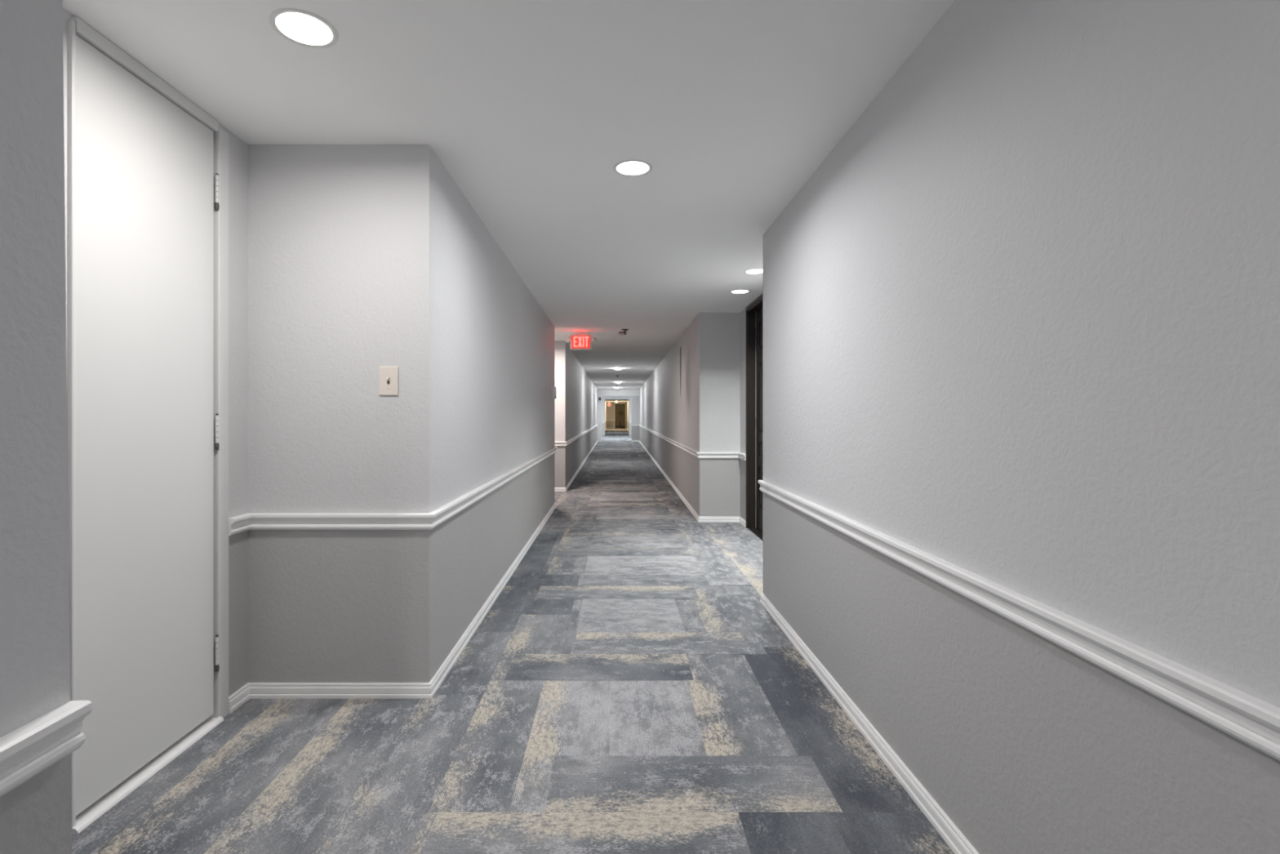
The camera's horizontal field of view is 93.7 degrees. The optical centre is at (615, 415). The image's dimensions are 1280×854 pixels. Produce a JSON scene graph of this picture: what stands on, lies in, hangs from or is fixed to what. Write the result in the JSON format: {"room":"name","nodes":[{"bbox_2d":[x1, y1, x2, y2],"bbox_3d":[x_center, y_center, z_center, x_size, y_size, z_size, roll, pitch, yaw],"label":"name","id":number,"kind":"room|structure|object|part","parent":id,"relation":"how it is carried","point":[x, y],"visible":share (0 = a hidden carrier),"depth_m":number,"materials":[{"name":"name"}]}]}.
{"room":"hotel corridor","nodes":[
{"label":"hotel corridor","id":0,"kind":"room"},
{"bbox_2d":[0,0,71,853],"bbox_3d":[-1.220,-0.005,-1.087,0.959,2.350,3.825,0,0,0],"label":"wall","id":1,"kind":"structure","parent":0,"point":[36,815],"depth_m":0.76,"materials":[{"name":"paint"}]},
{"bbox_2d":[0,699,92,796],"bbox_3d":[-0.726,0.419,-1.092,0.030,0.065,3.816,0,0,0],"label":"chair rail","id":2,"kind":"object","parent":1,"relation":"attached to","point":[30,748],"visible":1,"depth_m":0.75,"materials":[{"name":"white paint"}]},
{"bbox_2d":[62,8,248,696],"bbox_3d":[-1.521,-0.005,1.650,0.120,2.350,1.700,0,0,0],"label":"wall","id":3,"kind":"structure","parent":0,"point":[237,148],"depth_m":2.32,"materials":[{"name":"paint"}]},
{"bbox_2d":[67,16,228,834],"bbox_3d":[-1.507,0.022,1.925,0.148,2.195,0.650,0,0,0],"label":"door","id":4,"kind":"structure","parent":3,"relation":"in","point":[148,166],"depth_m":1.85,"materials":[{"name":"white paint"}]},
{"bbox_2d":[248,144,555,682],"bbox_3d":[-2.470,-0.005,4.848,3.459,2.350,4.925,0,0,0],"label":"wall","id":5,"kind":"structure","parent":0,"point":[362,259],"depth_m":2.38,"materials":[{"name":"paint"}]},
{"bbox_2d":[378,366,398,395],"bbox_3d":[-0.900,-0.137,2.375,0.076,0.115,0.021,0,0,0],"label":"light switch","id":6,"kind":"object","parent":5,"relation":"attached to","point":[388,375],"visible":1,"depth_m":2.38,"materials":[{"name":"beige plastic"}]},
{"bbox_2d":[228,502,555,713],"bbox_3d":[-2.462,1.091,4.789,3.475,0.058,5.074,0,0,0],"label":"baseboard","id":7,"kind":"structure","parent":5,"relation":"attached to","point":[251,690],"depth_m":2.38,"materials":[{"name":"white paint"}]},
{"bbox_2d":[228,447,557,535],"bbox_3d":[-2.456,0.419,4.796,3.488,0.065,5.088,0,0,0],"label":"chair rail","id":8,"kind":"object","parent":5,"relation":"attached to","point":[249,521],"visible":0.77,"depth_m":2.37,"materials":[{"name":"white paint"}]},
{"bbox_2d":[551,386,556,399],"bbox_3d":[-0.721,-0.267,7.050,0.041,0.152,0.200,0,0,0],"label":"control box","id":9,"kind":"object","parent":5,"relation":"attached to","point":[553,388],"visible":1,"depth_m":6.96,"materials":[{"name":"white plastic"}]},
{"bbox_2d":[62,0,955,402],"bbox_3d":[0.000,-1.145,24.550,8.600,0.135,55.300,0,0,0],"label":"ceiling","id":10,"kind":"structure","parent":0,"point":[531,108],"depth_m":2.08,"materials":[{"name":"paint"}]},
{"bbox_2d":[269,8,338,48],"bbox_3d":[-0.867,-1.075,1.673,0.172,0.005,0.172,0,0,0],"label":"recessed light","id":11,"kind":"object","parent":10,"relation":"in","point":[300,27],"visible":1,"depth_m":1.66,"materials":[{"name":"white plastic"}]},
{"bbox_2d":[564,332,596,350],"bbox_3d":[-0.458,-0.979,7.888,0.420,0.227,0.084,0,0,0],"label":"exit sign","id":12,"kind":"object","parent":10,"relation":"attached to","point":[580,340],"visible":1,"depth_m":7.87,"materials":[{"name":"red plastic"}]},
{"bbox_2d":[564,337,570,342],"bbox_3d":[-0.624,-0.993,7.886,0.076,0.079,0.071,0,0,26],"label":"lamp","id":13,"kind":"object","parent":12,"relation":"attached to","point":[567,340],"depth_m":7.86,"materials":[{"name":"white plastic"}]},
{"bbox_2d":[591,337,596,342],"bbox_3d":[-0.292,-0.993,7.886,0.076,0.079,0.071,0,0,-26],"label":"lamp","id":14,"kind":"object","parent":12,"relation":"attached to","point":[593,340],"depth_m":7.86,"materials":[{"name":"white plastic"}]},
{"bbox_2d":[617,330,627,335],"bbox_3d":[0.088,-1.068,7.800,0.136,0.048,0.136,0,0,0],"label":"smoke detector","id":15,"kind":"object","parent":10,"relation":"attached to","point":[620,332],"visible":0.79,"depth_m":7.76,"materials":[{"name":"white plastic"}]},
{"bbox_2d":[621,328,628,334],"bbox_3d":[0.120,-1.060,7.620,0.088,0.063,0.088,0,0,0],"label":"sprinkler","id":16,"kind":"object","parent":10,"relation":"attached to","point":[624,330],"visible":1,"depth_m":7.61,"materials":[{"name":"grey metal"}]},
{"bbox_2d":[613,160,652,176],"bbox_3d":[0.075,-1.075,2.615,0.172,0.005,0.172,0,0,0],"label":"recessed light","id":17,"kind":"object","parent":10,"relation":"in","point":[628,167],"visible":1,"depth_m":2.60,"materials":[{"name":"white plastic"}]},
{"bbox_2d":[729,289,750,293],"bbox_3d":[1.082,-1.075,5.220,0.172,0.005,0.172,0,0,0],"label":"recessed light","id":18,"kind":"object","parent":10,"relation":"in","point":[735,291],"visible":1,"depth_m":5.21,"materials":[{"name":"white plastic"}]},
{"bbox_2d":[743,268,762,274],"bbox_3d":[1.047,-1.075,4.490,0.172,0.005,0.172,0,0,0],"label":"recessed light","id":19,"kind":"object","parent":10,"relation":"in","point":[753,271],"visible":0.77,"depth_m":4.47,"materials":[{"name":"white plastic"}]},
{"bbox_2d":[71,428,954,853],"bbox_3d":[-0.050,1.119,24.700,8.500,0.003,55.400,0,0,0],"label":"floor","id":20,"kind":"structure","parent":0,"point":[630,686],"depth_m":2.08,"materials":[{"name":"carpet"}]},
{"bbox_2d":[555,341,604,487],"bbox_3d":[-2.393,-0.005,21.035,3.615,2.350,24.430,0,0,0],"label":"wall","id":21,"kind":"structure","parent":0,"point":[576,400],"depth_m":10.19,"materials":[{"name":"paint"}]},
{"bbox_2d":[555,440,597,491],"bbox_3d":[-2.462,1.091,17.202,3.475,0.058,16.796,0,0,0],"label":"baseboard","id":22,"kind":"structure","parent":21,"relation":"attached to","point":[557,489],"depth_m":10.37,"materials":[{"name":"white paint"}]},
{"bbox_2d":[555,424,598,446],"bbox_3d":[-2.456,0.419,17.195,3.489,0.065,16.810,0,0,0],"label":"chair rail","id":23,"kind":"object","parent":21,"relation":"attached to","point":[570,441],"visible":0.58,"depth_m":9.91,"materials":[{"name":"white paint"}]},
{"bbox_2d":[604,400,606,429],"bbox_3d":[-0.855,-0.005,42.625,0.130,2.350,18.750,0,0,0],"label":"wall","id":24,"kind":"structure","parent":0,"point":[605,401],"depth_m":46.05,"materials":[{"name":"paint"}]},
{"bbox_2d":[606,402,626,428],"bbox_3d":[0.085,-0.005,52.060,2.010,2.350,0.120,0,0,0],"label":"wall","id":25,"kind":"structure","parent":0,"point":[610,409],"depth_m":51.99,"materials":[{"name":"paint"}]},
{"bbox_2d":[613,403,626,428],"bbox_3d":[0.380,0.020,51.948,1.040,2.200,0.104,0,0,0],"label":"door","id":26,"kind":"structure","parent":25,"relation":"in","point":[620,421],"depth_m":51.96,"materials":[{"name":"brown wood"}]},
{"bbox_3d":[0.390,0.020,51.961,0.700,1.800,0.012,0,0,0],"label":"raised panel","id":27,"kind":"part","parent":26,"relation":"part of","materials":[{"name":"brown wood"}]},
{"bbox_3d":[0.390,0.805,51.961,0.860,0.570,0.010,0,0,0],"label":"kick plate","id":28,"kind":"part","parent":26,"relation":"part of","materials":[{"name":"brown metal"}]},
{"bbox_2d":[604,395,628,399],"bbox_3d":[0.075,-1.030,33.125,1.320,0.300,0.250,0,0,0],"label":"wall","id":29,"kind":"structure","parent":0,"point":[606,397],"depth_m":33.00,"materials":[{"name":"paint"}]},
{"bbox_2d":[597,389,639,441],"bbox_3d":[0.150,-0.005,25.730,2.300,2.350,0.280,0,0,0],"label":"wall","id":30,"kind":"structure","parent":0,"point":[635,399],"depth_m":25.60,"materials":[{"name":"paint"}]},
{"bbox_2d":[626,400,628,429],"bbox_3d":[1.025,-0.005,42.625,0.130,2.350,18.750,0,0,0],"label":"wall","id":31,"kind":"structure","parent":0,"point":[628,401],"depth_m":45.85,"materials":[{"name":"paint"}]},
{"bbox_2d":[628,395,631,435],"bbox_3d":[2.467,-0.005,29.495,3.465,2.350,7.510,0,0,0],"label":"wall","id":32,"kind":"structure","parent":0,"point":[629,397],"depth_m":33.00,"materials":[{"name":"paint"}]},
{"bbox_2d":[639,312,740,517],"bbox_3d":[1.164,-0.005,15.947,0.566,2.350,19.305,0,0,0],"label":"wall","id":33,"kind":"structure","parent":0,"point":[691,398],"depth_m":6.29,"materials":[{"name":"paint"}]},
{"bbox_2d":[631,440,746,527],"bbox_3d":[1.000,1.091,15.787,0.442,0.058,19.630,0,0,-1],"label":"baseboard","id":34,"kind":"structure","parent":33,"relation":"attached to","point":[700,519],"depth_m":6.33,"materials":[{"name":"white paint"}]},
{"bbox_2d":[631,424,746,460],"bbox_3d":[1.000,0.419,15.787,0.456,0.065,19.630,0,0,0],"label":"chair rail","id":35,"kind":"object","parent":33,"relation":"attached to","point":[699,455],"visible":0.99,"depth_m":6.28,"materials":[{"name":"white paint"}]},
{"bbox_2d":[740,307,746,520],"bbox_3d":[1.377,-0.005,4.925,0.140,2.350,2.790,0,0,0],"label":"wall","id":36,"kind":"structure","parent":0,"point":[743,314],"depth_m":6.14,"materials":[{"name":"paint"}]},
{"bbox_2d":[746,293,762,540],"bbox_3d":[1.371,0.022,5.458,0.152,2.196,1.026,0,0,0],"label":"door","id":37,"kind":"structure","parent":36,"relation":"in","point":[754,309],"depth_m":5.93,"materials":[{"name":"brown wood"}]},
{"bbox_3d":[1.395,-0.759,5.667,0.009,0.235,0.254,0,0,0],"label":"raised panel","id":38,"kind":"part","parent":37,"relation":"part of","materials":[{"name":"brown wood"}]},
{"bbox_3d":[1.395,-0.170,5.667,0.009,0.616,0.254,0,0,0],"label":"raised panel","id":39,"kind":"part","parent":37,"relation":"part of","materials":[{"name":"brown wood"}]},
{"bbox_3d":[1.395,0.328,5.667,0.009,0.091,0.254,0,0,0],"label":"raised panel","id":40,"kind":"part","parent":37,"relation":"part of","materials":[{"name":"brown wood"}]},
{"bbox_3d":[1.395,0.693,5.667,0.009,0.341,0.254,0,0,0],"label":"raised panel","id":41,"kind":"part","parent":37,"relation":"part of","materials":[{"name":"brown wood"}]},
{"bbox_2d":[762,0,1279,853],"bbox_3d":[1.240,-0.005,0.295,0.719,2.350,6.590,0,0,0],"label":"wall","id":42,"kind":"structure","parent":0,"point":[1020,320],"depth_m":1.23,"materials":[{"name":"paint"}]},
{"bbox_2d":[760,592,978,853],"bbox_3d":[0.873,1.091,0.295,0.016,0.058,6.590,0,0,0],"label":"baseboard","id":43,"kind":"structure","parent":42,"relation":"attached to","point":[942,823],"depth_m":1.94,"materials":[{"name":"white paint"}]},
{"bbox_2d":[757,480,1279,760],"bbox_3d":[0.866,0.419,0.295,0.030,0.065,6.590,0,0,0],"label":"chair rail","id":44,"kind":"object","parent":42,"relation":"attached to","point":[1250,719],"visible":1,"depth_m":1.07,"materials":[{"name":"white paint"}]}
]}

